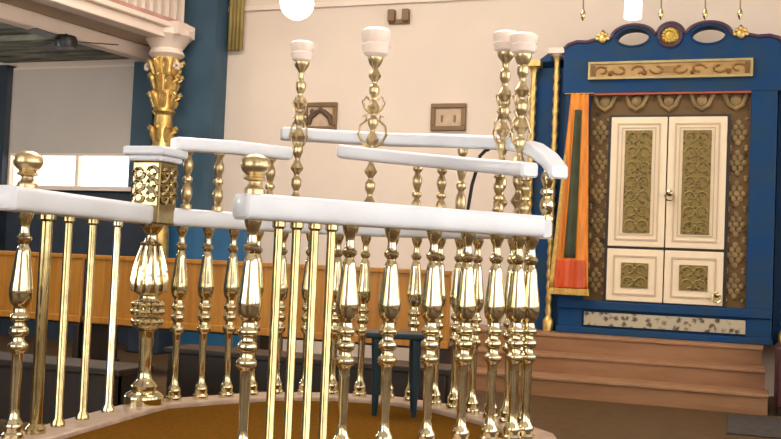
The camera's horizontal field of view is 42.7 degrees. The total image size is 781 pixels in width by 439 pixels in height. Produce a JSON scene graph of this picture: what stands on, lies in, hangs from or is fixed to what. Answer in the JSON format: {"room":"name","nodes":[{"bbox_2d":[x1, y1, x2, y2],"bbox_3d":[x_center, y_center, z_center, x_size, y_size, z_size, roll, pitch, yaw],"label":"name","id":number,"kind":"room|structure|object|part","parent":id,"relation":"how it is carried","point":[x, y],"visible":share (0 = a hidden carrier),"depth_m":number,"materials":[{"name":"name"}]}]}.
{"room":"house of worship","nodes":[
{"label":"house of worship","id":0,"kind":"room"},
{"bbox_2d":[0,0,780,395],"bbox_3d":[0.205,-1.030,10.833,14.200,5.200,0.200,2,-2,20],"label":"wall","id":1,"kind":"structure","parent":0,"point":[446,53],"depth_m":10.76,"materials":[{"name":"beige paint"}]},
{"bbox_2d":[0,65,15,250],"bbox_3d":[-5.136,-0.256,12.518,0.750,3.340,0.150,2,-2,20],"label":"trim","id":2,"kind":"structure","parent":1,"relation":"attached to","point":[6,71],"depth_m":12.39,"materials":[{"name":"paint"}]},
{"bbox_2d":[7,64,133,191],"bbox_3d":[-3.877,-1.108,12.172,1.930,1.520,0.240,2,-2,20],"label":"window","id":3,"kind":"structure","parent":1,"relation":"in","point":[61,173],"depth_m":12.11,"materials":[{"name":"white glass"}]},
{"bbox_3d":[-4.242,-0.626,12.330,0.960,0.460,0.020,2,-2,20],"label":"glass pane","id":4,"kind":"part","parent":3,"relation":"part of","materials":[{"name":"white glass"}]},
{"bbox_2d":[9,66,133,155],"bbox_3d":[-3.875,-1.305,12.132,1.750,1.070,0.035,2,-2,20],"label":"roller blind","id":5,"kind":"object","parent":3,"relation":"attached to","point":[61,111],"visible":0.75,"depth_m":12.11,"materials":[{"name":"grey fabric"}]},
{"bbox_3d":[-3.929,-0.378,12.082,1.930,0.050,0.110,2,-2,20],"label":"sill","id":6,"kind":"part","parent":3,"relation":"part of","materials":[{"name":"beige paint"}]},
{"bbox_3d":[-3.401,-0.603,12.027,0.750,0.460,0.020,2,-2,20],"label":"glass pane","id":7,"kind":"part","parent":3,"relation":"part of","materials":[{"name":"white glass"}]},
{"bbox_2d":[0,190,145,344],"bbox_3d":[-4.621,0.535,12.460,4.100,1.800,0.230,2,-2,20],"label":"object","id":8,"kind":"structure","parent":1,"relation":"attached to","point":[132,235],"depth_m":12.04,"materials":[{"name":"paint"}]},
{"bbox_2d":[128,61,153,191],"bbox_3d":[-2.913,-1.093,11.794,0.280,1.540,0.100,2,-2,20],"label":"trim","id":9,"kind":"structure","parent":1,"relation":"attached to","point":[142,116],"depth_m":11.76,"materials":[{"name":"blue paint"}]},
{"bbox_2d":[173,0,228,210],"bbox_3d":[-2.195,-1.842,11.472,0.570,3.730,0.300,2,-2,20],"label":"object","id":10,"kind":"structure","parent":1,"relation":"attached to","point":[200,113],"depth_m":11.29,"materials":[{"name":"blue paint"}]},
{"bbox_2d":[169,226,247,346],"bbox_3d":[-2.102,0.758,11.263,1.140,1.470,0.360,2,-2,20],"label":"trim","id":11,"kind":"structure","parent":1,"relation":"attached to","point":[194,237],"depth_m":11.05,"materials":[{"name":"blue paint"}]},
{"bbox_2d":[303,102,337,129],"bbox_3d":[-0.778,-1.138,11.063,0.402,0.316,0.068,2,-2,20],"label":"framed picture","id":12,"kind":"object","parent":1,"relation":"attached to","point":[319,115],"visible":0.85,"depth_m":11.05,"materials":[{"name":"brown wood"}]},
{"bbox_2d":[307,107,332,125],"bbox_3d":[-0.774,-1.137,11.074,0.302,0.216,0.018,2,-2,20],"label":"print","id":13,"kind":"object","parent":12,"relation":"attached to","point":[316,116],"depth_m":11.06},
{"bbox_2d":[228,0,466,11],"bbox_3d":[2.512,-2.298,9.951,9.330,0.055,0.035,2,-2,20],"label":"trim","id":14,"kind":"structure","parent":1,"relation":"attached to","point":[352,2],"depth_m":11.00,"materials":[{"name":"beige paint"}]},
{"bbox_2d":[387,8,409,24],"bbox_3d":[0.089,-2.190,10.790,0.237,0.153,0.080,2,-2,20],"label":"wall fitting","id":15,"kind":"object","parent":1,"relation":"attached to","point":[391,18],"visible":1,"depth_m":10.77,"materials":[{"name":"brown metal"}]},
{"bbox_2d":[387,9,395,21],"bbox_3d":[0.013,-2.202,10.817,0.075,0.133,0.080,2,-2,20],"label":"cup","id":16,"kind":"object","parent":15,"relation":"on","point":[391,17],"depth_m":10.78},
{"bbox_3d":[0.095,-2.137,10.811,0.237,0.050,0.030,2,-2,20],"label":"plate","id":17,"kind":"part","parent":15,"relation":"part of","materials":[{"name":"brown metal"}]},
{"bbox_2d":[401,8,409,21],"bbox_3d":[0.165,-2.198,10.763,0.075,0.133,0.080,2,-2,20],"label":"cup","id":18,"kind":"object","parent":15,"relation":"on","point":[405,12],"depth_m":10.73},
{"bbox_2d":[430,103,466,130],"bbox_3d":[0.611,-1.081,10.563,0.387,0.291,0.040,2,-2,20],"label":"framed picture","id":19,"kind":"object","parent":1,"relation":"attached to","point":[444,116],"visible":1,"depth_m":10.56},
{"bbox_2d":[435,108,460,125],"bbox_3d":[0.615,-1.081,10.573,0.287,0.191,0.018,2,-2,20],"label":"print","id":20,"kind":"object","parent":19,"relation":"attached to","point":[443,116],"depth_m":10.57},
{"bbox_2d":[0,335,780,438],"bbox_3d":[-2.113,1.301,4.568,14.600,0.150,13.300,2,-2,20],"label":"floor","id":21,"kind":"structure","parent":0,"point":[566,418],"depth_m":7.73,"materials":[{"name":"brown carpet"}]},
{"bbox_2d":[0,251,85,357],"bbox_3d":[-3.548,0.837,9.628,1.688,1.060,0.500,2,-2,20],"label":"pew","id":22,"kind":"object","parent":21,"relation":"on","point":[75,311],"visible":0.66,"depth_m":9.23,"materials":[{"name":"orange wood"}]},
{"bbox_3d":[-3.541,0.929,9.653,1.688,0.040,0.440,2,-2,20],"label":"seat","id":23,"kind":"part","parent":22,"relation":"part of","materials":[{"name":"brown wood"}]},
{"bbox_3d":[-3.610,0.607,9.437,1.688,0.620,0.065,2,-2,20],"label":"panel","id":24,"kind":"part","parent":22,"relation":"part of","materials":[{"name":"orange wood"}]},
{"bbox_2d":[0,352,152,423],"bbox_3d":[-2.142,1.064,6.059,1.386,0.440,0.360,2,-2,20],"label":"bench","id":25,"kind":"object","parent":21,"relation":"on","point":[125,374],"visible":0.48,"depth_m":5.86,"materials":[{"name":"brown wood"}]},
{"bbox_3d":[-2.180,1.038,5.952,1.326,0.320,0.030,2,-2,20],"label":"panel","id":26,"kind":"part","parent":25,"relation":"part of","materials":[{"name":"brown wood"}]},
{"bbox_3d":[-2.133,0.864,6.067,1.386,0.040,0.360,2,-2,20],"label":"seat","id":27,"kind":"part","parent":25,"relation":"part of","materials":[{"name":"brown wood"}]},
{"bbox_3d":[-1.547,1.101,5.844,0.060,0.400,0.340,2,-2,20],"label":"leg","id":28,"kind":"part","parent":25,"relation":"part of","materials":[{"name":"brown wood"}]},
{"bbox_2d":[126,21,194,354],"bbox_3d":[-2.557,-0.349,11.094,0.560,3.630,0.560,2,-2,20],"label":"column","id":29,"kind":"structure","parent":21,"relation":"on","point":[165,66],"depth_m":11.01,"materials":[{"name":"gold metal"}]},
{"bbox_2d":[0,0,171,62],"bbox_3d":[-6.112,-2.307,7.096,2.937,0.320,11.550,1,-3,28],"label":"gallery","id":30,"kind":"object","parent":29,"relation":"on","point":[98,21],"visible":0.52,"depth_m":10.60,"materials":[{"name":"beige paint"}]},
{"bbox_2d":[28,28,118,49],"bbox_3d":[-3.395,-1.848,10.258,0.947,0.165,0.840,2,-2,20],"label":"ceiling fan","id":31,"kind":"object","parent":30,"relation":"hanging from","point":[61,41],"visible":1,"depth_m":10.27,"materials":[{"name":"black metal"}]},
{"bbox_3d":[-3.478,-1.866,10.076,0.119,0.037,0.441,2,-2,20],"label":"blade","id":32,"kind":"part","parent":31,"relation":"part of","materials":[{"name":"black metal"}]},
{"bbox_3d":[-3.558,-1.849,10.605,0.116,0.037,0.440,4,-3,-39],"label":"blade","id":33,"kind":"part","parent":31,"relation":"part of","materials":[{"name":"black metal"}]},
{"bbox_3d":[-3.364,-1.835,10.363,0.240,0.150,0.240,2,-2,20],"label":"motor","id":34,"kind":"part","parent":31,"relation":"part of","materials":[{"name":"black metal"}]},
{"bbox_3d":[-3.057,-1.835,10.412,0.440,0.037,0.116,3,-2,-9],"label":"blade","id":35,"kind":"part","parent":31,"relation":"part of","materials":[{"name":"black metal"}]},
{"bbox_3d":[-5.168,-2.307,6.606,0.415,0.040,10.882,1,-3,28],"label":"soffit panel","id":36,"kind":"part","parent":30,"relation":"part of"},
{"bbox_3d":[-4.893,-2.353,6.531,0.257,0.170,10.894,1,-3,28],"label":"cornice","id":37,"kind":"part","parent":30,"relation":"part of","materials":[{"name":"beige paint"}]},
{"bbox_2d":[108,0,187,24],"bbox_3d":[-4.872,-2.868,6.531,0.158,0.860,10.843,1,-3,28],"label":"parapet","id":38,"kind":"object","parent":30,"relation":"on","point":[168,10],"visible":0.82,"depth_m":10.88,"materials":[{"name":"paint"}]},
{"bbox_2d":[83,255,243,361],"bbox_3d":[-1.922,0.882,9.043,1.688,1.060,0.500,2,-2,20],"label":"pew","id":39,"kind":"object","parent":21,"relation":"on","point":[103,263],"visible":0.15,"depth_m":8.94,"materials":[{"name":"orange wood"}]},
{"bbox_3d":[-1.915,0.974,9.068,1.688,0.040,0.440,2,-2,20],"label":"seat","id":40,"kind":"part","parent":39,"relation":"part of","materials":[{"name":"brown wood"}]},
{"bbox_2d":[0,392,556,438],"bbox_3d":[-0.688,1.134,4.813,2.750,0.323,1.949,4,-3,-32],"label":"platform","id":41,"kind":"object","parent":21,"relation":"on","point":[215,417],"visible":0.56,"depth_m":4.94,"materials":[{"name":"brown carpet"}]},
{"bbox_2d":[0,151,153,438],"bbox_3d":[-1.441,0.332,4.588,0.150,1.197,1.286,2,-2,12],"label":"balustrade","id":42,"kind":"object","parent":41,"relation":"on","point":[25,198],"visible":1,"depth_m":4.30,"materials":[{"name":"gold metal"}]},
{"bbox_3d":[-1.505,0.447,4.309,0.088,0.939,0.086,2,-2,20],"label":"rod","id":43,"kind":"part","parent":42,"relation":"part of","materials":[{"name":"gold metal"}]},
{"bbox_3d":[-1.467,0.456,4.486,0.065,0.939,0.063,2,-2,20],"label":"rod","id":44,"kind":"part","parent":42,"relation":"part of","materials":[{"name":"gold metal"}]},
{"bbox_3d":[-1.425,-0.058,4.604,0.150,0.100,1.286,2,-2,12],"label":"rail","id":45,"kind":"part","parent":42,"relation":"part of","materials":[{"name":"white wood"}]},
{"bbox_3d":[-1.423,0.466,4.697,0.065,0.939,0.063,2,-2,20],"label":"rod","id":46,"kind":"part","parent":42,"relation":"part of","materials":[{"name":"gold metal"}]},
{"bbox_3d":[-1.371,0.478,4.938,0.065,0.939,0.063,2,-2,20],"label":"rod","id":47,"kind":"part","parent":42,"relation":"part of","materials":[{"name":"gold metal"}]},
{"bbox_2d":[122,146,187,406],"bbox_3d":[-1.267,0.294,5.262,0.250,1.342,0.250,2,-2,20],"label":"pillar","id":48,"kind":"structure","parent":41,"relation":"on","point":[155,172],"depth_m":5.20,"materials":[{"name":"gold metal"}]},
{"bbox_2d":[164,208,551,424],"bbox_3d":[-0.170,0.503,5.490,2.114,1.034,0.914,2,-2,13],"label":"balustrade","id":49,"kind":"object","parent":41,"relation":"on","point":[208,220],"visible":0.56,"depth_m":5.57,"materials":[{"name":"gold metal"}]},
{"bbox_2d":[170,137,292,210],"bbox_3d":[-0.891,-0.239,5.548,0.719,0.391,0.158,4,-3,-38],"label":"rail","id":50,"kind":"object","parent":49,"relation":"on","point":[220,148],"visible":0.77,"depth_m":5.50,"materials":[{"name":"white wood"}]},
{"bbox_3d":[-0.869,-0.390,5.533,0.719,0.088,0.107,4,-3,-38],"label":"rail","id":51,"kind":"part","parent":50,"relation":"part of","materials":[{"name":"white stone"}]},
{"bbox_2d":[289,40,314,196],"bbox_3d":[-0.539,-0.531,5.873,0.143,1.031,0.143,2,-2,20],"label":"lamp post","id":52,"kind":"object","parent":49,"relation":"on","point":[302,54],"visible":0.9,"depth_m":5.85,"materials":[{"name":"gold metal"}]},
{"bbox_3d":[-0.541,-0.470,5.871,0.092,0.909,0.091,2,-2,20],"label":"post","id":53,"kind":"part","parent":52,"relation":"part of","materials":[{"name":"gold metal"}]},
{"bbox_3d":[-0.520,-0.985,5.892,0.143,0.122,0.143,2,-2,20],"label":"lamp shade","id":54,"kind":"part","parent":52,"relation":"part of","materials":[{"name":"white glass"}]},
{"bbox_3d":[-0.151,0.034,5.508,2.114,0.095,0.914,2,-2,13],"label":"rail","id":55,"kind":"part","parent":49,"relation":"part of","materials":[{"name":"white wood"}]},
{"bbox_2d":[357,26,391,202],"bbox_3d":[-0.105,-0.563,5.919,0.180,1.135,0.180,2,-2,20],"label":"lamp post","id":56,"kind":"object","parent":49,"relation":"on","point":[375,46],"visible":0.82,"depth_m":5.89,"materials":[{"name":"gold metal"}]},
{"bbox_3d":[-0.108,-0.478,5.915,0.092,0.965,0.091,2,-2,20],"label":"post","id":57,"kind":"part","parent":56,"relation":"part of","materials":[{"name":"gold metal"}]},
{"bbox_3d":[-0.085,-1.045,5.938,0.180,0.170,0.180,2,-2,20],"label":"lamp shade","id":58,"kind":"part","parent":56,"relation":"part of","materials":[{"name":"white glass"}]},
{"bbox_2d":[280,127,567,220],"bbox_3d":[0.201,-0.261,5.599,1.853,0.532,0.504,1,-3,34],"label":"rail","id":59,"kind":"object","parent":49,"relation":"on","point":[554,167],"visible":0.75,"depth_m":5.58,"materials":[{"name":"white wood"}]},
{"bbox_3d":[0.206,-0.363,5.604,1.853,0.328,0.503,1,-3,34],"label":"rail","id":60,"kind":"part","parent":59,"relation":"part of","materials":[{"name":"white wood"}]},
{"bbox_2d":[337,144,537,213],"bbox_3d":[0.282,-0.210,5.450,1.398,0.425,0.366,0,-3,43],"label":"rail","id":61,"kind":"object","parent":49,"relation":"on","point":[524,170],"visible":0.83,"depth_m":5.50,"materials":[{"name":"white stone"}]},
{"bbox_3d":[0.270,-0.312,5.437,1.398,0.223,0.319,0,-3,43],"label":"rail","id":62,"kind":"part","parent":61,"relation":"part of","materials":[{"name":"white wood"}]},
{"bbox_2d":[466,149,489,209],"bbox_3d":[0.484,-0.215,5.496,0.205,0.456,0.081,2,-2,20],"label":"microphone","id":63,"kind":"object","parent":49,"relation":"on","point":[484,151],"visible":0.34,"depth_m":5.47,"materials":[{"name":"black metal"}]},
{"bbox_2d":[492,30,516,212],"bbox_3d":[0.595,-0.492,5.276,0.149,1.000,0.149,2,-2,20],"label":"lamp post","id":64,"kind":"object","parent":49,"relation":"on","point":[501,38],"visible":0.75,"depth_m":5.26,"materials":[{"name":"gold metal"}]},
{"bbox_3d":[0.613,-0.936,5.294,0.149,0.110,0.149,2,-2,20],"label":"lamp shade","id":65,"kind":"part","parent":64,"relation":"part of","materials":[{"name":"white glass"}]},
{"bbox_2d":[509,32,537,213],"bbox_3d":[0.665,-0.473,5.112,0.149,0.956,0.149,2,-2,20],"label":"lamp post","id":66,"kind":"object","parent":49,"relation":"on","point":[522,46],"visible":0.79,"depth_m":5.09,"materials":[{"name":"gold metal"}]},
{"bbox_3d":[0.663,-0.420,5.109,0.092,0.849,0.091,2,-2,20],"label":"post","id":67,"kind":"part","parent":66,"relation":"part of","materials":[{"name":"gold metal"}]},
{"bbox_3d":[0.683,-0.897,5.128,0.149,0.107,0.149,2,-2,20],"label":"lamp shade","id":68,"kind":"part","parent":66,"relation":"part of","materials":[{"name":"white glass"}]},
{"bbox_2d":[232,154,544,438],"bbox_3d":[0.042,0.381,4.257,1.527,1.197,0.150,4,-3,-32],"label":"balustrade","id":69,"kind":"object","parent":41,"relation":"on","point":[253,206],"visible":1,"depth_m":4.18,"materials":[{"name":"gold metal"}]},
{"bbox_3d":[-0.460,0.476,3.936,0.061,0.939,0.060,2,-2,20],"label":"rod","id":70,"kind":"part","parent":69,"relation":"part of","materials":[{"name":"gold metal"}]},
{"bbox_3d":[-0.394,0.481,3.979,0.061,0.939,0.060,2,-2,20],"label":"rod","id":71,"kind":"part","parent":69,"relation":"part of","materials":[{"name":"gold metal"}]},
{"bbox_3d":[-0.325,0.485,4.022,0.061,0.939,0.060,2,-2,20],"label":"rod","id":72,"kind":"part","parent":69,"relation":"part of","materials":[{"name":"gold metal"}]},
{"bbox_3d":[-0.259,0.490,4.064,0.061,0.939,0.060,2,-2,20],"label":"rod","id":73,"kind":"part","parent":69,"relation":"part of","materials":[{"name":"gold metal"}]},
{"bbox_3d":[0.048,-0.009,4.267,1.504,0.100,0.150,4,-3,-32],"label":"rail","id":74,"kind":"part","parent":69,"relation":"part of","materials":[{"name":"white wood"}]},
{"bbox_2d":[365,329,424,417],"bbox_3d":[0.027,0.829,5.416,0.340,0.440,0.300,2,-2,0],"label":"stool","id":75,"kind":"object","parent":41,"relation":"on","point":[415,337],"visible":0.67,"depth_m":5.29,"materials":[{"name":"blue wood"}]},
{"bbox_3d":[-0.078,0.835,5.315,0.064,0.411,0.061,2,-2,20],"label":"leg","id":76,"kind":"part","parent":75,"relation":"part of","materials":[{"name":"blue wood"}]},
{"bbox_3d":[0.036,0.624,5.424,0.340,0.030,0.300,2,-2,0],"label":"seat","id":77,"kind":"part","parent":75,"relation":"part of","materials":[{"name":"blue wood"}]},
{"bbox_3d":[0.131,0.852,5.515,0.064,0.411,0.061,2,-2,20],"label":"leg","id":78,"kind":"part","parent":75,"relation":"part of","materials":[{"name":"blue wood"}]},
{"bbox_3d":[0.131,0.844,5.315,0.064,0.411,0.061,2,-2,20],"label":"leg","id":79,"kind":"part","parent":75,"relation":"part of","materials":[{"name":"blue wood"}]},
{"bbox_2d":[164,344,451,403],"bbox_3d":[-0.568,1.165,6.926,2.117,0.440,0.360,2,-2,20],"label":"bench","id":80,"kind":"object","parent":21,"relation":"on","point":[189,353],"visible":0.35,"depth_m":6.91,"materials":[{"name":"brown wood"}]},
{"bbox_3d":[-1.508,1.159,7.263,0.060,0.400,0.340,2,-2,20],"label":"leg","id":81,"kind":"part","parent":80,"relation":"part of","materials":[{"name":"brown wood"}]},
{"bbox_3d":[-0.560,0.965,6.934,2.117,0.040,0.360,2,-2,20],"label":"seat","id":82,"kind":"part","parent":80,"relation":"part of","materials":[{"name":"brown wood"}]},
{"bbox_3d":[0.370,1.211,6.587,0.060,0.400,0.340,2,-2,20],"label":"leg","id":83,"kind":"part","parent":80,"relation":"part of","materials":[{"name":"brown wood"}]},
{"bbox_2d":[257,262,451,363],"bbox_3d":[-0.277,0.928,8.451,1.728,1.060,0.500,2,-2,20],"label":"pew","id":84,"kind":"object","parent":21,"relation":"on","point":[376,274],"visible":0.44,"depth_m":8.19,"materials":[{"name":"orange wood"}]},
{"bbox_3d":[-0.271,1.019,8.476,1.728,0.040,0.440,2,-2,20],"label":"seat","id":85,"kind":"part","parent":84,"relation":"part of","materials":[{"name":"brown wood"}]},
{"bbox_2d":[421,323,768,414],"bbox_3d":[1.845,1.329,9.247,3.080,0.500,1.392,2,-2,20],"label":"steps","id":86,"kind":"structure","parent":21,"relation":"on","point":[688,374],"depth_m":8.77,"materials":[{"name":"red wood"}]},
{"bbox_2d":[524,20,780,345],"bbox_3d":[2.652,-0.373,9.579,2.760,2.994,0.480,2,-2,20],"label":"torah ark","id":87,"kind":"object","parent":86,"relation":"on","point":[684,171],"visible":0.91,"depth_m":9.39,"materials":[{"name":"blue paint"}]},
{"bbox_2d":[547,92,593,295],"bbox_3d":[1.735,-0.253,9.590,0.405,1.947,0.085,2,-2,20],"label":"curtain","id":88,"kind":"object","parent":87,"relation":"hanging from","point":[569,265],"visible":1,"depth_m":9.58,"materials":[{"name":"orange fabric"}]},
{"bbox_3d":[1.821,-1.210,9.636,0.280,0.024,0.024,2,-2,20],"label":"curtain rod","id":89,"kind":"part","parent":88,"relation":"part of","materials":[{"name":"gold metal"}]},
{"bbox_3d":[1.840,-0.069,9.870,0.240,2.340,0.390,2,-2,20],"label":"post","id":90,"kind":"part","parent":87,"relation":"part of","materials":[{"name":"blue paint"}]},
{"bbox_3d":[2.306,0.528,9.456,0.250,0.235,0.012,2,-2,20],"label":"carved panel","id":91,"kind":"part","parent":87,"relation":"part of","materials":[{"name":"gold metal"}]},
{"bbox_3d":[2.306,0.528,9.457,0.400,0.375,0.010,2,-2,20],"label":"moulding","id":92,"kind":"part","parent":87,"relation":"part of","materials":[{"name":"beige wood"}]},
{"bbox_3d":[2.320,0.530,9.495,0.520,0.495,0.070,2,-2,20],"label":"door","id":93,"kind":"part","parent":87,"relation":"part of","materials":[{"name":"white paint"}]},
{"bbox_3d":[2.343,-0.360,9.493,0.400,1.115,0.010,2,-2,20],"label":"moulding","id":94,"kind":"part","parent":87,"relation":"part of","materials":[{"name":"beige wood"}]},
{"bbox_3d":[2.343,-0.360,9.492,0.250,0.975,0.012,2,-2,20],"label":"carved panel","id":95,"kind":"part","parent":87,"relation":"part of","materials":[{"name":"gold metal"}]},
{"bbox_3d":[2.357,-0.358,9.530,0.520,1.235,0.070,2,-2,20],"label":"door","id":96,"kind":"part","parent":87,"relation":"part of","materials":[{"name":"white paint"}]},
{"bbox_3d":[2.529,0.954,9.354,1.960,0.315,0.050,2,-2,20],"label":"plinth moulding","id":97,"kind":"part","parent":87,"relation":"part of","materials":[{"name":"blue paint"}]},
{"bbox_3d":[2.548,0.965,9.361,1.460,0.125,0.042,2,-2,20],"label":"plinth panel","id":98,"kind":"part","parent":87,"relation":"part of","materials":[{"name":"beige stone"}]},
{"bbox_3d":[2.604,-0.098,9.446,1.116,1.790,0.045,2,-2,20],"label":"door frame","id":99,"kind":"part","parent":87,"relation":"part of","materials":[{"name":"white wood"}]},
{"bbox_3d":[2.607,-0.224,9.349,0.071,0.105,0.071,3,-3,-24],"label":"ring handle","id":100,"kind":"part","parent":87,"relation":"part of","materials":[{"name":"gold metal"}]},
{"bbox_3d":[2.624,-1.415,9.434,1.500,0.170,0.030,2,-2,20],"label":"scroll panel","id":101,"kind":"part","parent":87,"relation":"part of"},
{"bbox_3d":[2.646,-1.754,9.456,2.027,0.247,0.038,2,-2,20],"label":"crest moulding","id":102,"kind":"part","parent":87,"relation":"part of","materials":[{"name":"blue wood"}]},
{"bbox_3d":[2.822,0.544,9.314,0.524,0.495,0.070,2,-2,20],"label":"door","id":103,"kind":"part","parent":87,"relation":"part of","materials":[{"name":"white paint"}]},
{"bbox_3d":[2.808,0.542,9.276,0.404,0.375,0.010,2,-2,20],"label":"moulding","id":104,"kind":"part","parent":87,"relation":"part of","materials":[{"name":"beige wood"}]},
{"bbox_3d":[2.808,0.542,9.275,0.254,0.235,0.012,2,-2,20],"label":"carved panel","id":105,"kind":"part","parent":87,"relation":"part of","materials":[{"name":"gold metal"}]},
{"bbox_3d":[2.845,-0.347,9.311,0.254,0.975,0.012,2,-2,20],"label":"carved panel","id":106,"kind":"part","parent":87,"relation":"part of","materials":[{"name":"gold metal"}]},
{"bbox_3d":[2.859,-0.344,9.349,0.524,1.235,0.070,2,-2,20],"label":"door","id":107,"kind":"part","parent":87,"relation":"part of","materials":[{"name":"white paint"}]},
{"bbox_3d":[2.846,-0.346,9.312,0.404,1.115,0.010,2,-2,20],"label":"moulding","id":108,"kind":"part","parent":87,"relation":"part of","materials":[{"name":"beige wood"}]},
{"bbox_3d":[2.988,0.716,9.161,0.071,0.105,0.071,4,-3,-26],"label":"ring handle","id":109,"kind":"part","parent":87,"relation":"part of","materials":[{"name":"gold metal"}]},
{"bbox_3d":[3.443,-0.024,9.293,0.230,2.340,0.390,2,-2,20],"label":"post","id":110,"kind":"part","parent":87,"relation":"part of","materials":[{"name":"blue paint"}]},
{"bbox_2d":[726,413,780,438],"bbox_3d":[3.272,1.555,7.278,1.550,0.012,1.050,2,-2,20],"label":"floor mat","id":111,"kind":"object","parent":21,"relation":"on","point":[738,424],"visible":1,"depth_m":7.39,"materials":[{"name":"grey fabric"}]},
{"bbox_2d":[774,342,780,415],"bbox_3d":[3.520,1.250,8.254,0.640,0.720,0.620,2,-2,20],"label":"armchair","id":112,"kind":"object","parent":21,"relation":"on","point":[777,377],"visible":1,"depth_m":8.07,"materials":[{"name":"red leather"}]},
{"bbox_3d":[3.143,1.548,8.085,0.048,0.080,0.046,2,-2,20],"label":"leg","id":113,"kind":"part","parent":112,"relation":"part of","materials":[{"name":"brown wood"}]},
{"bbox_3d":[-1.922,-4.045,4.688,14.600,0.150,13.500,2,-2,20],"label":"ceiling","id":114,"kind":"structure","parent":0,"visible":0},
{"bbox_2d":[227,0,244,50],"bbox_3d":[-1.744,-2.800,11.452,0.201,1.740,0.056,2,-2,20],"label":"hanging cloth","id":115,"kind":"object","parent":114,"relation":"hanging from","point":[236,7],"visible":1,"depth_m":11.41,"materials":[{"name":"gold fabric"}]},
{"bbox_2d":[280,0,313,19],"bbox_3d":[-0.728,-2.707,8.237,0.280,2.146,0.280,2,-2,20],"label":"globe lamp","id":116,"kind":"object","parent":114,"relation":"hanging from","point":[293,9],"visible":1,"depth_m":8.11,"materials":[{"name":"white glass"}]},
{"bbox_2d":[580,0,584,20],"bbox_3d":[1.694,-2.682,8.637,0.044,1.952,0.042,2,-2,20],"label":"hanging lamp","id":117,"kind":"object","parent":114,"relation":"hanging from","point":[582,14],"visible":1,"depth_m":8.59,"materials":[{"name":"gold metal"}]},
{"bbox_2d":[624,0,641,19],"bbox_3d":[2.076,-2.670,8.437,0.144,1.969,0.144,2,-2,20],"label":"lamp","id":118,"kind":"object","parent":114,"relation":"hanging from","point":[632,8],"visible":1,"depth_m":8.34,"materials":[{"name":"white glass"}]},
{"bbox_2d":[658,0,663,19],"bbox_3d":[2.364,-2.672,8.636,0.044,1.916,0.042,2,-2,20],"label":"hanging lamp","id":119,"kind":"object","parent":114,"relation":"hanging from","point":[661,12],"visible":1,"depth_m":8.59,"materials":[{"name":"gold metal"}]},
{"bbox_2d":[702,0,707,19],"bbox_3d":[2.742,-2.664,8.636,0.044,1.900,0.042,2,-2,20],"label":"hanging lamp","id":120,"kind":"object","parent":114,"relation":"hanging from","point":[705,12],"visible":1,"depth_m":8.59,"materials":[{"name":"gold metal"}]},
{"bbox_2d":[737,0,742,19],"bbox_3d":[3.043,-2.658,8.635,0.044,1.887,0.042,2,-2,20],"label":"hanging lamp","id":121,"kind":"object","parent":114,"relation":"hanging from","point":[739,13],"visible":1,"depth_m":8.59,"materials":[{"name":"gold metal"}]}
]}

